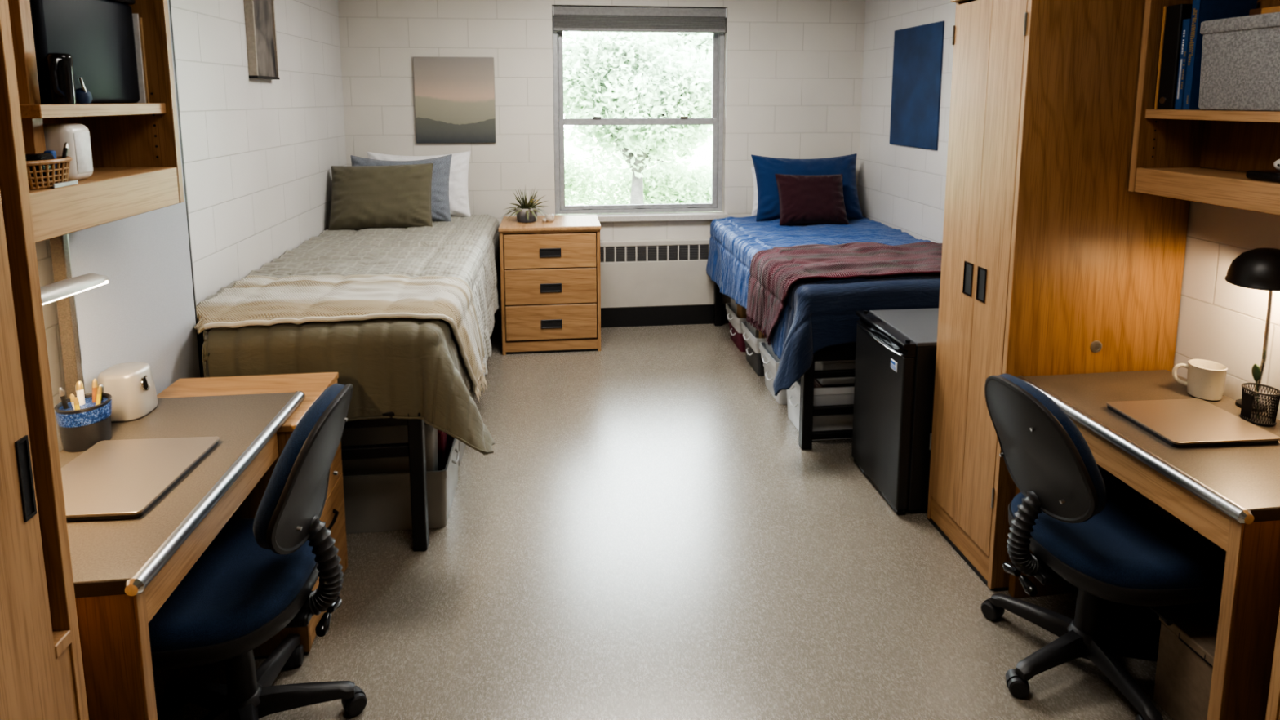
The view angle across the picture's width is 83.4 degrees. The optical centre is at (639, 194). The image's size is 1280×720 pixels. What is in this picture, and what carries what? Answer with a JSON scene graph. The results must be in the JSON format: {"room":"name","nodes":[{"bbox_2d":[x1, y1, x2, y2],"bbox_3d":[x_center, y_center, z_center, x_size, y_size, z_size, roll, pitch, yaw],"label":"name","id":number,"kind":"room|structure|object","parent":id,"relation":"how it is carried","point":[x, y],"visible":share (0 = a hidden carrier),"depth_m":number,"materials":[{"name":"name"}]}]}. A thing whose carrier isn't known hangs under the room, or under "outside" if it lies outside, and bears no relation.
{"room":"dorm room","nodes":[
{"label":"dorm room","id":0,"kind":"room"},
{"bbox_2d":[18,441,33,515],"bbox_3d":[-0.979,0.452,1.144,0.002,0.122,0.016,-1,8,-7],"label":"handle","id":1,"kind":"object","parent":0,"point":[25,463],"depth_m":1.14,"materials":[{"name":"black metal"}]},
{"bbox_2d":[35,0,346,452],"bbox_3d":[-1.767,0.151,1.825,0.150,2.620,6.560,-1,8,-7],"label":"wall","id":2,"kind":"structure","parent":0,"point":[260,155],"depth_m":3.44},
{"bbox_2d":[243,0,279,79],"bbox_3d":[-1.886,-0.809,3.585,0.041,0.460,0.279,-1,8,-7],"label":"framed picture","id":3,"kind":"object","parent":2,"relation":"attached to","point":[260,15],"visible":1,"depth_m":3.56},
{"bbox_2d":[253,0,275,76],"bbox_3d":[-1.892,-0.810,3.584,0.029,0.440,0.257,-1,8,-7],"label":"print","id":4,"kind":"object","parent":3,"relation":"on","point":[264,12],"depth_m":3.59},
{"bbox_2d":[337,0,865,312],"bbox_3d":[-0.208,-0.322,5.386,3.772,2.620,0.220,-1,8,-7],"label":"wall","id":5,"kind":"structure","parent":0,"point":[793,68],"depth_m":5.21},
{"bbox_2d":[413,56,496,143],"bbox_3d":[-1.309,-0.665,5.088,0.554,0.604,0.024,-1,8,-7],"label":"canvas","id":6,"kind":"object","parent":5,"relation":"attached to","point":[455,96],"visible":1,"depth_m":5.08},
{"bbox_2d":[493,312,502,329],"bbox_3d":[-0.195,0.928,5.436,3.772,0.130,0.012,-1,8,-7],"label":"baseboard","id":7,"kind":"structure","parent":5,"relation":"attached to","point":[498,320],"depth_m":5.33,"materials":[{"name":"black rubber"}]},
{"bbox_2d":[551,6,728,222],"bbox_3d":[-0.006,-0.587,5.329,1.320,1.562,0.220,-1,8,-7],"label":"window","id":8,"kind":"structure","parent":5,"relation":"in","point":[673,211],"depth_m":5.38,"materials":[{"name":"metal"}]},
{"bbox_2d":[552,4,726,32],"bbox_3d":[0.003,-1.266,5.204,1.262,0.176,0.054,-1,8,-7],"label":"window blind","id":9,"kind":"object","parent":8,"relation":"attached to","point":[566,18],"visible":1,"depth_m":5.18,"materials":[{"name":"grey fabric"}]},
{"bbox_2d":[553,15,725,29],"bbox_3d":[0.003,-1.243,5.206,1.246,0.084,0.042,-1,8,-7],"label":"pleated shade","id":10,"kind":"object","parent":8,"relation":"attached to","point":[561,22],"depth_m":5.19,"materials":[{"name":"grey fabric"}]},
{"bbox_2d":[152,323,1173,719],"bbox_3d":[0.175,1.463,2.276,4.072,0.100,6.960,-1,8,-7],"label":"floor","id":11,"kind":"structure","parent":0,"point":[646,532],"depth_m":2.52,"materials":[{"name":"plastic"}]},
{"bbox_2d":[0,0,88,719],"bbox_3d":[-1.252,0.538,0.871,0.614,2.105,0.662,-1,8,-7],"label":"wardrobe","id":12,"kind":"object","parent":11,"relation":"on","point":[42,674],"visible":1,"depth_m":1.15,"materials":[{"name":"brown wood"}]},
{"bbox_2d":[49,0,201,399],"bbox_3d":[-1.613,0.220,2.292,0.034,2.360,0.683,-1,8,-7],"label":"panel","id":13,"kind":"object","parent":11,"relation":"on","point":[146,311],"visible":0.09,"depth_m":2.28,"materials":[{"name":"white paint"}]},
{"bbox_2d":[8,0,184,243],"bbox_3d":[-1.403,-0.384,1.559,0.244,0.950,0.963,-1,8,-7],"label":"hutch","id":14,"kind":"object","parent":13,"relation":"attached to","point":[135,152],"visible":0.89,"depth_m":1.92,"materials":[{"name":"brown wood"}]},
{"bbox_2d":[26,155,72,190],"bbox_3d":[-1.318,-0.048,1.589,0.079,0.062,0.153,-1,8,-7],"label":"wicker basket","id":15,"kind":"object","parent":14,"relation":"on","point":[64,162],"visible":0.7,"depth_m":1.56,"materials":[{"name":"wicker"}]},
{"bbox_2d":[25,152,55,177],"bbox_3d":[-1.318,-0.064,1.573,0.042,0.052,0.058,-1,8,-7],"label":"case","id":16,"kind":"object","parent":15,"relation":"in","point":[37,156],"visible":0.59,"depth_m":1.56,"materials":[{"name":"fabric"}]},
{"bbox_2d":[46,53,76,104],"bbox_3d":[-1.328,-0.263,1.636,0.047,0.115,0.080,-1,8,-7],"label":"coffee mug","id":17,"kind":"object","parent":14,"relation":"on","point":[60,65],"visible":1,"depth_m":1.64,"materials":[{"name":"black ceramic"}]},
{"bbox_2d":[53,179,78,188],"bbox_3d":[-1.285,-0.023,1.609,0.003,0.010,0.080,-1,8,-7],"label":"ruler","id":18,"kind":"object","parent":14,"relation":"on","point":[73,182],"visible":1,"depth_m":1.60,"materials":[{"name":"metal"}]},
{"bbox_2d":[43,123,93,181],"bbox_3d":[-1.408,-0.100,1.705,0.164,0.135,0.092,-1,8,-7],"label":"canister","id":19,"kind":"object","parent":14,"relation":"on","point":[77,135],"visible":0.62,"depth_m":1.69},
{"bbox_2d":[75,77,92,103],"bbox_3d":[-1.337,-0.248,1.720,0.037,0.062,0.046,-1,8,-7],"label":"pouch","id":20,"kind":"object","parent":14,"relation":"on","point":[83,95],"visible":0.76,"depth_m":1.71,"materials":[{"name":"fabric"}]},
{"bbox_2d":[29,0,139,103],"bbox_3d":[-1.459,-0.378,1.807,0.175,0.296,0.381,-1,8,-7],"label":"monitor","id":21,"kind":"object","parent":14,"relation":"on","point":[98,35],"visible":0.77,"depth_m":1.81,"materials":[{"name":"plastic"}]},
{"bbox_2d":[132,13,146,102],"bbox_3d":[-1.474,-0.378,2.003,0.160,0.247,0.004,-1,8,-7],"label":"folder","id":22,"kind":"object","parent":14,"relation":"on","point":[135,16],"visible":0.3,"depth_m":2.01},
{"bbox_2d":[138,17,149,102],"bbox_3d":[-1.472,-0.374,2.012,0.164,0.237,0.008,-1,8,-7],"label":"folder","id":23,"kind":"object","parent":14,"relation":"on","point":[140,22],"visible":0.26,"depth_m":2.02,"materials":[{"name":"paper"}]},
{"bbox_2d":[58,391,305,719],"bbox_3d":[-1.256,1.073,1.849,0.502,0.787,0.918,-1,8,-7],"label":"desk","id":24,"kind":"object","parent":11,"relation":"on","point":[124,571],"visible":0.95,"depth_m":1.54,"materials":[{"name":"beige laminate"}]},
{"bbox_2d":[40,273,109,305],"bbox_3d":[-1.309,0.458,1.536,0.159,0.518,0.470,2,8,17],"label":"desk lamp","id":25,"kind":"object","parent":24,"relation":"on","point":[51,292],"visible":0.68,"depth_m":1.60,"materials":[{"name":"metal"}]},
{"bbox_2d":[53,392,111,452],"bbox_3d":[-1.481,0.609,1.921,0.122,0.117,0.122,-1,8,-7],"label":"pen cup","id":26,"kind":"object","parent":24,"relation":"on","point":[80,429],"visible":0.88,"depth_m":1.88,"materials":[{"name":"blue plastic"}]},
{"bbox_2d":[58,387,68,408],"bbox_3d":[-1.509,0.584,1.898,0.031,0.158,0.011,-4,9,-27],"label":"pen","id":27,"kind":"object","parent":26,"relation":"in","point":[62,395],"visible":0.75,"depth_m":1.89,"materials":[{"name":"metal"}]},
{"bbox_2d":[75,380,84,405],"bbox_3d":[-1.490,0.579,1.920,0.016,0.163,0.027,-7,10,-42],"label":"pen","id":28,"kind":"object","parent":26,"relation":"in","point":[79,386],"visible":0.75,"depth_m":1.91,"materials":[{"name":"plastic"}]},
{"bbox_2d":[92,378,97,403],"bbox_3d":[-1.468,0.577,1.933,0.011,0.163,0.026,3,8,24],"label":"pen","id":29,"kind":"object","parent":26,"relation":"in","point":[95,381],"visible":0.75,"depth_m":1.93,"materials":[{"name":"plastic"}]},
{"bbox_2d":[97,362,158,422],"bbox_3d":[-1.502,0.575,2.101,0.132,0.138,0.136,-1,8,-7],"label":"speaker","id":30,"kind":"object","parent":24,"relation":"on","point":[131,386],"visible":0.79,"depth_m":2.06},
{"bbox_2d":[60,436,218,520],"bbox_3d":[-1.265,0.683,1.743,0.307,0.017,0.360,-1,8,-5],"label":"laptop","id":31,"kind":"object","parent":24,"relation":"on","point":[112,479],"visible":0.89,"depth_m":1.74,"materials":[{"name":"grey metal"}]},
{"bbox_2d":[156,372,347,662],"bbox_3d":[-1.287,1.026,2.340,0.545,0.750,0.420,-1,8,-7],"label":"drawer pedestal","id":32,"kind":"object","parent":11,"relation":"on","point":[313,385],"visible":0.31,"depth_m":2.38,"materials":[{"name":"brown wood"}]},
{"bbox_2d":[148,383,367,719],"bbox_3d":[-1.050,0.982,1.877,0.592,0.961,0.544,-1,8,-5],"label":"chair","id":33,"kind":"object","parent":11,"relation":"on","point":[255,580],"visible":0.92,"depth_m":1.83,"materials":[{"name":"blue fabric"}]},
{"bbox_2d":[148,518,315,652],"bbox_3d":[-1.105,0.999,1.871,0.470,0.067,0.489,-1,8,-5],"label":"seat cushion","id":34,"kind":"object","parent":33,"relation":"on","point":[240,593],"depth_m":1.77,"materials":[{"name":"blue fabric"}]},
{"bbox_2d":[253,383,345,550],"bbox_3d":[-0.845,0.689,1.851,0.155,0.372,0.404,-1,8,-5],"label":"chair back","id":35,"kind":"object","parent":33,"relation":"on","point":[288,514],"depth_m":1.72,"materials":[{"name":"blue fabric"}]},
{"bbox_2d":[341,411,429,551],"bbox_3d":[-1.317,0.771,3.917,0.723,0.840,2.615,-1,8,-7],"label":"frame","id":36,"kind":"object","parent":11,"relation":"on","point":[415,448],"visible":0.12,"depth_m":2.67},
{"bbox_2d":[195,213,501,454],"bbox_3d":[-1.291,0.598,3.813,1.230,0.589,2.759,-1,8,-7],"label":"comforter","id":37,"kind":"object","parent":36,"relation":"on","point":[402,366],"visible":0.62,"depth_m":2.64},
{"bbox_2d":[194,274,486,402],"bbox_3d":[-1.211,0.645,2.984,1.107,0.508,0.751,-1,8,-7],"label":"throw blanket","id":38,"kind":"object","parent":37,"relation":"on","point":[253,300],"visible":1,"depth_m":2.92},
{"bbox_2d":[328,163,433,230],"bbox_3d":[-1.661,0.019,4.620,0.646,0.413,0.262,-1,8,-7],"label":"bed pillow","id":39,"kind":"object","parent":37,"relation":"on","point":[394,196],"visible":0.99,"depth_m":4.55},
{"bbox_2d":[351,154,452,221],"bbox_3d":[-1.606,-0.037,4.827,0.672,0.446,0.229,-1,8,-7],"label":"bed pillow","id":40,"kind":"object","parent":37,"relation":"on","point":[440,206],"visible":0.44,"depth_m":4.82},
{"bbox_2d":[367,151,471,216],"bbox_3d":[-1.543,-0.070,5.024,0.711,0.453,0.201,-1,8,-7],"label":"bed pillow","id":41,"kind":"object","parent":37,"relation":"on","point":[459,204],"visible":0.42,"depth_m":5.02,"materials":[{"name":"white fabric"}]},
{"bbox_2d":[342,433,459,533],"bbox_3d":[-1.109,1.191,3.012,0.687,0.244,0.405,-1,8,-7],"label":"storage bin","id":42,"kind":"object","parent":11,"relation":"on","point":[374,503],"visible":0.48,"depth_m":2.83,"materials":[{"name":"grey plastic"}]},
{"bbox_2d":[340,422,438,475],"bbox_3d":[-1.115,1.108,2.914,0.575,0.413,0.155,-1,8,-7],"label":"storage box","id":43,"kind":"object","parent":42,"relation":"in","point":[388,434],"visible":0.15,"depth_m":2.84,"materials":[{"name":"grey plastic"}]},
{"bbox_2d":[437,429,447,471],"bbox_3d":[-0.903,1.140,3.115,0.120,0.280,0.135,-1,8,-7],"label":"folded cloth","id":44,"kind":"object","parent":42,"relation":"in","point":[442,436],"visible":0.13,"depth_m":3.06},
{"bbox_2d":[457,440,465,466],"bbox_3d":[-1.163,1.120,3.527,0.659,0.249,0.480,-1,8,-7],"label":"storage bin","id":45,"kind":"object","parent":11,"relation":"on","point":[461,445],"visible":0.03,"depth_m":3.38,"materials":[{"name":"grey plastic"}]},
{"bbox_2d":[497,214,600,355],"bbox_3d":[-0.618,0.613,5.014,0.671,0.866,0.482,-1,8,-7],"label":"nightstand","id":46,"kind":"object","parent":11,"relation":"on","point":[550,272],"visible":1,"depth_m":4.79,"materials":[{"name":"brown wood"}]},
{"bbox_2d":[502,186,547,222],"bbox_3d":[-0.783,0.065,4.917,0.336,0.244,0.338,-1,8,-7],"label":"potted succulent","id":47,"kind":"object","parent":46,"relation":"on","point":[526,212],"visible":0.99,"depth_m":4.88,"materials":[{"name":"green plant"}]},
{"bbox_2d":[515,206,537,222],"bbox_3d":[-0.777,0.137,4.934,0.148,0.098,0.148,-1,8,-7],"label":"pot","id":48,"kind":"object","parent":47,"relation":"attached to","point":[522,216],"depth_m":4.88,"materials":[{"name":"ceramic"}]},
{"bbox_2d":[600,238,730,327],"bbox_3d":[-0.055,0.668,5.395,1.700,0.655,0.054,-1,8,-7],"label":"heater","id":49,"kind":"object","parent":11,"relation":"on","point":[650,282],"visible":0.5,"depth_m":5.39,"materials":[{"name":"beige paint"}]},
{"bbox_2d":[605,247,614,262],"bbox_3d":[-0.224,0.446,5.326,0.067,0.108,0.007,-1,8,-7],"label":"grille","id":50,"kind":"object","parent":49,"relation":"attached to","point":[610,251],"depth_m":5.32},
{"bbox_2d":[616,246,625,261],"bbox_3d":[-0.145,0.445,5.335,0.067,0.108,0.007,-1,8,-7],"label":"grille","id":51,"kind":"object","parent":49,"relation":"attached to","point":[620,251],"depth_m":5.33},
{"bbox_2d":[626,246,635,261],"bbox_3d":[-0.067,0.443,5.344,0.067,0.108,0.007,-1,8,-7],"label":"grille","id":52,"kind":"object","parent":49,"relation":"attached to","point":[631,251],"depth_m":5.34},
{"bbox_2d":[637,246,645,261],"bbox_3d":[0.012,0.442,5.353,0.067,0.108,0.007,-1,8,-7],"label":"grille","id":53,"kind":"object","parent":49,"relation":"attached to","point":[641,250],"depth_m":5.35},
{"bbox_2d":[647,246,656,260],"bbox_3d":[0.090,0.441,5.362,0.067,0.108,0.007,-1,8,-7],"label":"grille","id":54,"kind":"object","parent":49,"relation":"attached to","point":[651,251],"depth_m":5.36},
{"bbox_2d":[657,245,666,260],"bbox_3d":[0.169,0.440,5.371,0.067,0.108,0.007,-1,8,-7],"label":"grille","id":55,"kind":"object","parent":49,"relation":"attached to","point":[662,250],"depth_m":5.37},
{"bbox_2d":[668,245,677,260],"bbox_3d":[0.247,0.439,5.380,0.067,0.108,0.007,-1,8,-7],"label":"grille","id":56,"kind":"object","parent":49,"relation":"attached to","point":[673,250],"depth_m":5.38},
{"bbox_2d":[679,245,688,259],"bbox_3d":[0.326,0.437,5.389,0.067,0.108,0.007,-1,8,-7],"label":"grille","id":57,"kind":"object","parent":49,"relation":"attached to","point":[683,250],"depth_m":5.39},
{"bbox_2d":[689,244,697,259],"bbox_3d":[0.404,0.436,5.398,0.067,0.108,0.007,-1,8,-7],"label":"grille","id":58,"kind":"object","parent":49,"relation":"attached to","point":[693,248],"depth_m":5.40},
{"bbox_2d":[699,244,708,259],"bbox_3d":[0.483,0.435,5.407,0.067,0.108,0.007,-1,8,-7],"label":"grille","id":59,"kind":"object","parent":49,"relation":"attached to","point":[704,249],"depth_m":5.40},
{"bbox_2d":[728,321,746,351],"bbox_3d":[0.850,0.978,5.032,0.435,0.134,0.340,-1,8,-7],"label":"storage bin","id":60,"kind":"object","parent":11,"relation":"on","point":[737,338],"visible":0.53,"depth_m":4.92,"materials":[{"name":"red fabric"}]},
{"bbox_2d":[725,302,746,333],"bbox_3d":[0.844,0.857,5.015,0.467,0.108,0.364,-1,8,-7],"label":"storage bin","id":61,"kind":"object","parent":60,"relation":"on","point":[735,321],"visible":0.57,"depth_m":4.92,"materials":[{"name":"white plastic"}]},
{"bbox_2d":[737,304,746,318],"bbox_3d":[0.737,0.821,4.902,0.131,0.198,0.136,-1,8,-7],"label":"cardboard box","id":62,"kind":"object","parent":61,"relation":"in","point":[741,311],"visible":0.13,"depth_m":4.83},
{"bbox_2d":[744,340,764,376],"bbox_3d":[0.900,1.028,4.603,0.435,0.149,0.330,-1,8,-7],"label":"storage bin","id":63,"kind":"object","parent":11,"relation":"on","point":[754,359],"visible":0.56,"depth_m":4.50,"materials":[{"name":"grey fabric"}]},
{"bbox_2d":[741,320,765,353],"bbox_3d":[0.894,0.903,4.586,0.467,0.098,0.354,-1,8,-7],"label":"storage bin","id":64,"kind":"object","parent":63,"relation":"on","point":[753,342],"visible":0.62,"depth_m":4.48,"materials":[{"name":"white plastic"}]},
{"bbox_2d":[763,363,787,404],"bbox_3d":[0.949,1.081,4.184,0.435,0.154,0.320,-1,8,-7],"label":"storage bin","id":65,"kind":"object","parent":11,"relation":"on","point":[781,397],"visible":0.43,"depth_m":4.13,"materials":[{"name":"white plastic"}]},
{"bbox_2d":[759,342,779,376],"bbox_3d":[0.943,0.954,4.167,0.467,0.098,0.344,-1,8,-7],"label":"storage bin","id":66,"kind":"object","parent":65,"relation":"on","point":[766,358],"visible":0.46,"depth_m":4.12,"materials":[{"name":"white plastic"}]},
{"bbox_2d":[765,339,780,362],"bbox_3d":[0.854,0.908,4.150,0.191,0.183,0.286,-1,8,-7],"label":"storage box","id":67,"kind":"object","parent":66,"relation":"in","point":[769,348],"visible":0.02,"depth_m":4.17,"materials":[{"name":"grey plastic"}]},
{"bbox_2d":[713,281,856,449],"bbox_3d":[1.232,0.714,4.501,1.120,0.800,1.995,-1,8,-7],"label":"frame","id":68,"kind":"object","parent":11,"relation":"on","point":[807,411],"visible":0.16,"depth_m":3.50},
{"bbox_3d":[1.233,0.469,4.474,1.105,0.288,1.905,-1,8,-7],"label":"mattress","id":69,"kind":"object","parent":68,"relation":"on","visible":0},
{"bbox_2d":[706,216,940,395],"bbox_3d":[1.154,0.536,4.390,1.306,0.516,2.150,-1,8,-7],"label":"comforter","id":70,"kind":"object","parent":69,"relation":"on","point":[817,313],"visible":0.52,"depth_m":3.49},
{"bbox_2d":[751,166,757,216],"bbox_3d":[1.156,-0.026,5.369,0.670,0.364,0.162,-1,8,-7],"label":"bed pillow","id":71,"kind":"object","parent":70,"relation":"on","point":[755,187],"visible":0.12,"depth_m":5.32,"materials":[{"name":"white fabric"}]},
{"bbox_2d":[751,153,863,221],"bbox_3d":[1.224,-0.054,5.254,0.811,0.467,0.273,-1,8,-7],"label":"bed pillow","id":72,"kind":"object","parent":70,"relation":"on","point":[766,168],"visible":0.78,"depth_m":5.20,"materials":[{"name":"blue fabric"}]},
{"bbox_2d":[774,173,848,225],"bbox_3d":[1.203,0.035,5.038,0.503,0.349,0.240,-1,8,-7],"label":"throw cushion","id":73,"kind":"object","parent":70,"relation":"on","point":[803,199],"visible":1,"depth_m":4.97,"materials":[{"name":"red fabric"}]},
{"bbox_2d":[746,241,942,345],"bbox_3d":[1.252,0.547,3.888,1.240,0.451,0.764,-1,8,-7],"label":"throw blanket","id":74,"kind":"object","parent":70,"relation":"on","point":[773,271],"visible":0.88,"depth_m":3.83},
{"bbox_2d":[786,388,853,440],"bbox_3d":[1.088,1.119,3.766,0.615,0.189,0.325,-1,8,-7],"label":"storage bin","id":75,"kind":"object","parent":11,"relation":"on","point":[833,422],"visible":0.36,"depth_m":3.60,"materials":[{"name":"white plastic"}]},
{"bbox_2d":[789,377,854,405],"bbox_3d":[1.082,0.977,3.747,0.647,0.093,0.349,-1,8,-7],"label":"storage bin","id":76,"kind":"object","parent":75,"relation":"on","point":[830,395],"visible":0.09,"depth_m":3.56,"materials":[{"name":"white plastic"}]},
{"bbox_2d":[813,378,854,387],"bbox_3d":[1.096,0.981,3.741,0.406,0.070,0.266,-1,8,-7],"label":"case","id":77,"kind":"object","parent":76,"relation":"in","point":[816,384],"visible":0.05,"depth_m":3.63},
{"bbox_2d":[814,344,856,385],"bbox_3d":[1.115,0.862,3.735,0.466,0.132,0.301,-1,8,-7],"label":"storage box","id":78,"kind":"object","parent":77,"relation":"on","point":[841,364],"visible":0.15,"depth_m":3.58,"materials":[{"name":"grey plastic"}]},
{"bbox_2d":[851,307,938,514],"bbox_3d":[1.279,0.921,3.151,0.528,0.744,0.460,-1,8,-7],"label":"mini fridge","id":79,"kind":"object","parent":11,"relation":"on","point":[895,371],"visible":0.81,"depth_m":2.98,"materials":[{"name":"black metal"}]},
{"bbox_2d":[927,0,1190,591],"bbox_3d":[1.494,0.318,2.618,0.635,2.080,0.452,-1,8,-7],"label":"wardrobe","id":80,"kind":"object","parent":11,"relation":"on","point":[1051,264],"visible":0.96,"depth_m":2.40,"materials":[{"name":"brown wood"}]},
{"bbox_2d":[981,373,1224,719],"bbox_3d":[1.335,0.976,2.102,0.606,0.915,0.538,-1,8,-5],"label":"chair","id":81,"kind":"object","parent":11,"relation":"on","point":[1087,534],"visible":0.92,"depth_m":2.03,"materials":[{"name":"plastic"}]},
{"bbox_2d":[999,373,1106,515],"bbox_3d":[1.128,0.708,2.050,0.160,0.371,0.404,-1,8,-8],"label":"chair backrest","id":82,"kind":"object","parent":81,"relation":"on","point":[1046,456],"depth_m":1.95,"materials":[{"name":"blue fabric"}]},
{"bbox_2d":[1011,485,1224,589],"bbox_3d":[1.387,0.996,2.123,0.470,0.067,0.489,-1,8,-8],"label":"seat cushion","id":83,"kind":"object","parent":81,"relation":"on","point":[1127,544],"depth_m":2.00,"materials":[{"name":"blue fabric"}]},
{"bbox_2d":[1008,369,1279,719],"bbox_3d":[1.568,1.041,2.084,0.546,0.787,0.812,-1,8,-7],"label":"desk","id":84,"kind":"object","parent":11,"relation":"on","point":[1226,498],"visible":0.62,"depth_m":1.77,"materials":[{"name":"beige laminate"}]},
{"bbox_2d":[1106,398,1279,447],"bbox_3d":[1.553,0.644,2.036,0.306,0.017,0.260,-1,8,-5],"label":"laptop","id":85,"kind":"object","parent":84,"relation":"on","point":[1192,422],"visible":1,"depth_m":2.01,"materials":[{"name":"grey metal"}]},
{"bbox_2d":[1172,359,1227,400],"bbox_3d":[1.742,0.575,2.229,0.116,0.103,0.106,-1,8,-7],"label":"coffee mug","id":86,"kind":"object","parent":84,"relation":"on","point":[1206,379],"visible":1,"depth_m":2.20,"materials":[{"name":"beige ceramic"}]},
{"bbox_2d":[1225,248,1279,412],"bbox_3d":[1.782,0.400,2.061,0.186,0.495,0.187,-1,8,-7],"label":"desk lamp","id":87,"kind":"object","parent":84,"relation":"on","point":[1258,268],"visible":0.84,"depth_m":2.02,"materials":[{"name":"black metal"}]},
{"bbox_2d":[1239,382,1279,426],"bbox_3d":[1.772,0.601,2.055,0.089,0.097,0.089,-1,8,-7],"label":"pen cup","id":88,"kind":"object","parent":84,"relation":"on","point":[1246,409],"visible":0.97,"depth_m":2.04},
{"bbox_2d":[1251,363,1261,417],"bbox_3d":[1.764,0.563,2.063,0.010,0.156,0.031,-3,8,-19],"label":"leaf sprig","id":89,"kind":"object","parent":88,"relation":"in","point":[1255,370],"visible":0.98,"depth_m":2.06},
{"bbox_2d":[1153,606,1219,719],"bbox_3d":[1.637,1.323,1.920,0.329,0.273,0.278,-1,8,-7],"label":"file box","id":90,"kind":"object","parent":11,"relation":"on","point":[1187,646],"visible":0.48,"depth_m":1.96,"materials":[{"name":"brown cardboard"}]},
{"bbox_2d":[1265,608,1279,719],"bbox_3d":[1.676,0.495,1.188,0.594,2.105,0.625,-1,8,-7],"label":"wardrobe","id":91,"kind":"object","parent":11,"relation":"on","point":[1273,713],"visible":1,"depth_m":1.53,"materials":[{"name":"brown wood"}]},
{"bbox_2d":[857,0,955,243],"bbox_3d":[2.129,0.092,2.271,0.150,2.620,6.560,-1,8,-7],"label":"wall","id":92,"kind":"structure","parent":0,"point":[902,188],"depth_m":4.90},
{"bbox_2d":[888,21,944,150],"bbox_3d":[1.766,-0.689,4.618,0.011,0.766,0.620,-1,8,-7],"label":"poster","id":93,"kind":"object","parent":92,"relation":"attached to","point":[917,55],"visible":1,"depth_m":4.58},
{"bbox_2d":[964,262,972,293],"bbox_3d":[1.193,0.306,2.610,0.002,0.108,0.045,-1,8,-7],"label":"handle","id":94,"kind":"object","parent":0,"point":[967,266],"depth_m":2.61,"materials":[{"name":"black metal"}]},
{"bbox_2d":[977,268,985,300],"bbox_3d":[1.202,0.317,2.528,0.002,0.108,0.042,-1,8,-7],"label":"handle","id":95,"kind":"object","parent":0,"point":[980,272],"depth_m":2.53,"materials":[{"name":"black metal"}]},
{"bbox_2d":[1173,167,1279,607],"bbox_3d":[2.124,0.285,0.814,0.197,2.620,3.640,-1,8,-7],"label":"wall","id":96,"kind":"structure","parent":0,"point":[1220,321],"depth_m":2.28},
{"bbox_2d":[1128,0,1279,215],"bbox_3d":[1.771,-0.424,1.863,0.240,0.950,0.903,-1,8,-7],"label":"hutch","id":97,"kind":"object","parent":96,"relation":"attached to","point":[1172,151],"visible":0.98,"depth_m":2.25,"materials":[{"name":"brown wood"}]},
{"bbox_2d":[1154,4,1192,109],"bbox_3d":[1.730,-0.424,2.235,0.201,0.317,0.064,-1,8,-7],"label":"ring binder","id":98,"kind":"object","parent":97,"relation":"on","point":[1173,16],"visible":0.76,"depth_m":2.22,"materials":[{"name":"plastic"}]},
{"bbox_2d":[1174,18,1191,109],"bbox_3d":[1.734,-0.394,2.188,0.185,0.270,0.026,-1,8,-7],"label":"book","id":99,"kind":"object","parent":97,"relation":"on","point":[1186,23],"visible":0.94,"depth_m":2.18,"materials":[{"name":"blue paper"}]},
{"bbox_2d":[1182,0,1257,109],"bbox_3d":[1.736,-0.420,2.154,0.187,0.330,0.026,-1,8,-7],"label":"book","id":100,"kind":"object","parent":97,"relation":"on","point":[1202,11],"visible":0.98,"depth_m":2.13,"materials":[{"name":"blue paper"}]},
{"bbox_2d":[1198,11,1279,111],"bbox_3d":[1.758,-0.363,1.993,0.203,0.257,0.306,-1,8,-7],"label":"storage box","id":101,"kind":"object","parent":97,"relation":"on","point":[1240,63],"visible":1,"depth_m":1.99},
{"bbox_2d":[1261,5,1279,13],"bbox_3d":[1.766,-0.379,1.928,0.140,0.245,0.110,-1,8,-7],"label":"notebook","id":102,"kind":"object","parent":101,"relation":"in","point":[1273,9],"visible":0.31,"depth_m":1.93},
{"bbox_2d":[1245,169,1279,182],"bbox_3d":[1.773,-0.042,1.897,0.145,0.023,0.240,-1,8,-7],"label":"game console","id":103,"kind":"object","parent":97,"relation":"on","point":[1270,175],"visible":1,"depth_m":1.96,"materials":[{"name":"black plastic"}]},
{"label":"outside","id":104,"kind":"structure","parent":0,"visible":0},
{"bbox_2d":[560,131,712,214],"bbox_3d":[-3.771,-1.515,32.698,50.000,0.200,54.340,-1,8,-7],"label":"ground","id":105,"kind":"structure","parent":104,"point":[703,154],"depth_m":33.16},
{"bbox_2d":[564,152,598,214],"bbox_3d":[-1.968,0.147,13.618,2.349,2.124,1.641,-1,8,-7],"label":"leafy shrub","id":106,"kind":"object","parent":105,"relation":"on","point":[572,183],"visible":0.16,"depth_m":13.27,"materials":[{"name":"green plant"}]},
{"bbox_2d":[562,31,712,204],"bbox_3d":[0.001,-0.901,11.811,3.390,4.108,2.468,4,9,27],"label":"leafy tree","id":107,"kind":"object","parent":105,"relation":"on","point":[611,76],"visible":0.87,"depth_m":11.28,"materials":[{"name":"green plant"}]},
{"bbox_2d":[577,156,706,213],"bbox_3d":[0.061,0.174,13.592,2.503,1.901,1.572,-1,8,-7],"label":"leafy shrub","id":108,"kind":"object","parent":105,"relation":"on","point":[663,193],"visible":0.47,"depth_m":13.33,"materials":[{"name":"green plant"}]},
{"bbox_2d":[605,31,712,171],"bbox_3d":[0.447,-1.705,14.899,3.402,4.928,4.305,3,8,22],"label":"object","id":109,"kind":"object","parent":105,"relation":"on","point":[702,42],"visible":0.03,"depth_m":13.58,"materials":[{"name":"green plant"}]},
{"bbox_2d":[676,162,711,212],"bbox_3d":[1.923,0.154,14.102,2.645,1.848,1.576,-1,8,-7],"label":"leafy shrub","id":110,"kind":"object","parent":105,"relation":"on","point":[703,175],"visible":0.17,"depth_m":13.74,"materials":[{"name":"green plant"}]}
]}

